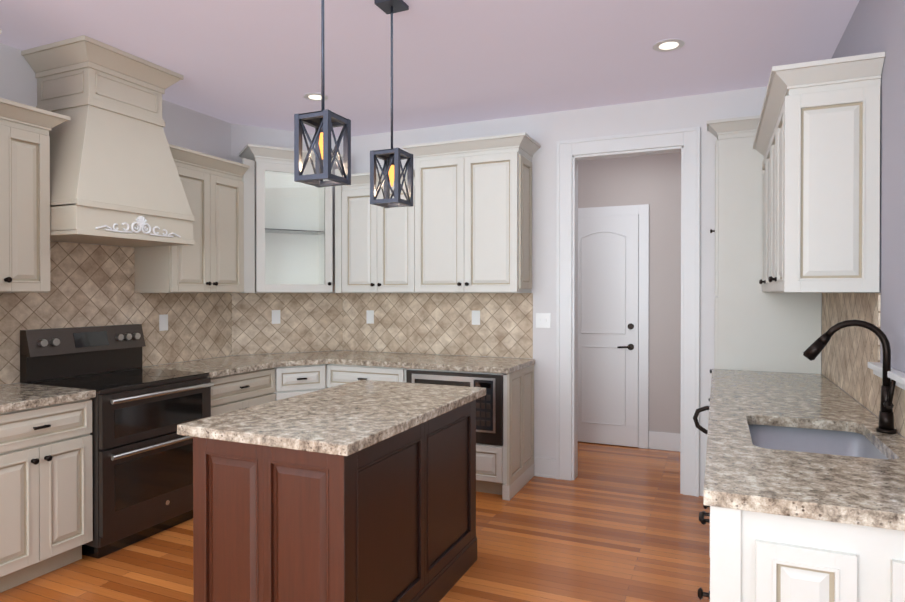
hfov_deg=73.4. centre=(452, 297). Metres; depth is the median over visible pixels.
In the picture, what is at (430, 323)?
tile backsplash
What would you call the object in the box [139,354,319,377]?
countertop
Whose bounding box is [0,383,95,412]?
countertop
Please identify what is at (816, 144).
upper cabinet
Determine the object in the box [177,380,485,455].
island countertop
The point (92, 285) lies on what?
tile backsplash
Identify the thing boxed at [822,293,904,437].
tile backsplash
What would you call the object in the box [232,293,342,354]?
tile backsplash
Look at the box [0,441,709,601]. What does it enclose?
floor
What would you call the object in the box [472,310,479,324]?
electrical outlet
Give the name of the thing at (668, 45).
recessed light
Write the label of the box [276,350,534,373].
countertop
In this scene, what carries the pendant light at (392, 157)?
hanging from the ceiling
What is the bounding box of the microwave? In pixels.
[406,370,502,445]
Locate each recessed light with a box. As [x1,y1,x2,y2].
[304,93,327,100]
[653,39,684,51]
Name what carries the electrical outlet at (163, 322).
attached to the tile backsplash at (92, 285)
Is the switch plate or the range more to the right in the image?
the switch plate
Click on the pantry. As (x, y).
(756, 328)
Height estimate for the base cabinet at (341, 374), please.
0.874 m
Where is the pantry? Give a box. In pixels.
[707,115,821,373]
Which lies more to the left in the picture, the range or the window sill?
the range
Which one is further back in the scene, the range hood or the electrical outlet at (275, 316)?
the electrical outlet at (275, 316)
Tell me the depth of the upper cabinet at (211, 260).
4.28 m
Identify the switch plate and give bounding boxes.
[536,313,550,327]
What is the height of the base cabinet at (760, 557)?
0.874 m
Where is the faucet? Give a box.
[803,320,896,433]
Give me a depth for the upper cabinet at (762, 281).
3.86 m
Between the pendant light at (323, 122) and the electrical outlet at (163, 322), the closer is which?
the pendant light at (323, 122)
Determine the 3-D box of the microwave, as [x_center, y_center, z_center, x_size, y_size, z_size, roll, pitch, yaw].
[0.089,0.780,4.546,0.746,0.484,0.471,0,0,24]
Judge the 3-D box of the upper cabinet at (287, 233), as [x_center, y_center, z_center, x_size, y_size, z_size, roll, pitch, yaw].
[-1.349,-0.612,5.008,0.805,1.144,0.409,0,0,-29]
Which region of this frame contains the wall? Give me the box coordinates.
[0,0,904,495]
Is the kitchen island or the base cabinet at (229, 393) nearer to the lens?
the kitchen island
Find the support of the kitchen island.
on the floor
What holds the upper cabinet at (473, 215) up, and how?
attached to the wall
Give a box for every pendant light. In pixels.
[294,0,350,187]
[370,0,412,207]
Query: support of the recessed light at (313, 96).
in the ceiling
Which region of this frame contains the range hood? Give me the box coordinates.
[21,35,194,246]
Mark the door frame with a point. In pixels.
(570, 154)
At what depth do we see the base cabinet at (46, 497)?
2.99 m
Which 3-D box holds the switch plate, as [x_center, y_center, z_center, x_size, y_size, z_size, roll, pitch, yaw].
[0.703,0.178,4.708,0.118,0.116,0.012,0,0,24]
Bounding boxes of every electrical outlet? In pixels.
[159,314,167,330]
[272,310,279,323]
[366,310,373,323]
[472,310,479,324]
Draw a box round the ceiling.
[0,0,859,137]
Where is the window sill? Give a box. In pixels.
[868,362,904,389]
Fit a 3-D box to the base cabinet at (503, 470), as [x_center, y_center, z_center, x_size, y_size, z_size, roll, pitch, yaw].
[0.138,1.211,4.621,0.823,0.365,0.620,0,0,24]
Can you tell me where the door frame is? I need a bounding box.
[534,127,699,496]
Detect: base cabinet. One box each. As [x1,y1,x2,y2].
[0,399,92,592]
[211,367,275,415]
[276,364,331,400]
[332,364,443,386]
[476,424,533,500]
[701,505,904,601]
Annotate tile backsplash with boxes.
[0,241,231,384]
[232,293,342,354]
[343,293,532,358]
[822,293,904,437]
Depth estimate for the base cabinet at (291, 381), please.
4.65 m
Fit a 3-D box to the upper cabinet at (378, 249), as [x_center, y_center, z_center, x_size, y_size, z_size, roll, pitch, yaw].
[-0.551,-0.522,5.037,0.682,0.965,0.403,0,0,24]
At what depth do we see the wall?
4.68 m
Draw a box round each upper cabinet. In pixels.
[0,98,69,292]
[134,144,249,292]
[239,144,342,292]
[338,169,415,292]
[402,132,540,292]
[759,144,764,291]
[765,72,881,292]
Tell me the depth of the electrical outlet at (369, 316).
5.32 m
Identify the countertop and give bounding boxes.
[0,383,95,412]
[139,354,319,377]
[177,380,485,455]
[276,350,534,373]
[704,369,904,530]
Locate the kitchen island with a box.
[193,400,476,601]
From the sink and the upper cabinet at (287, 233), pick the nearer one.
the sink
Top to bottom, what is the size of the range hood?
1.076 m
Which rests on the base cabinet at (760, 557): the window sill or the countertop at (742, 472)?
the countertop at (742, 472)
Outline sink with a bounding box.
[748,425,886,458]
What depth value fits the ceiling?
3.46 m
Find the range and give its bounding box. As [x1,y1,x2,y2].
[20,324,213,558]
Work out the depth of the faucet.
2.23 m
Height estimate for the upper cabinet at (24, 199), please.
0.965 m
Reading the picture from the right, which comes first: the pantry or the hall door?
the pantry
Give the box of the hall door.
[578,204,648,448]

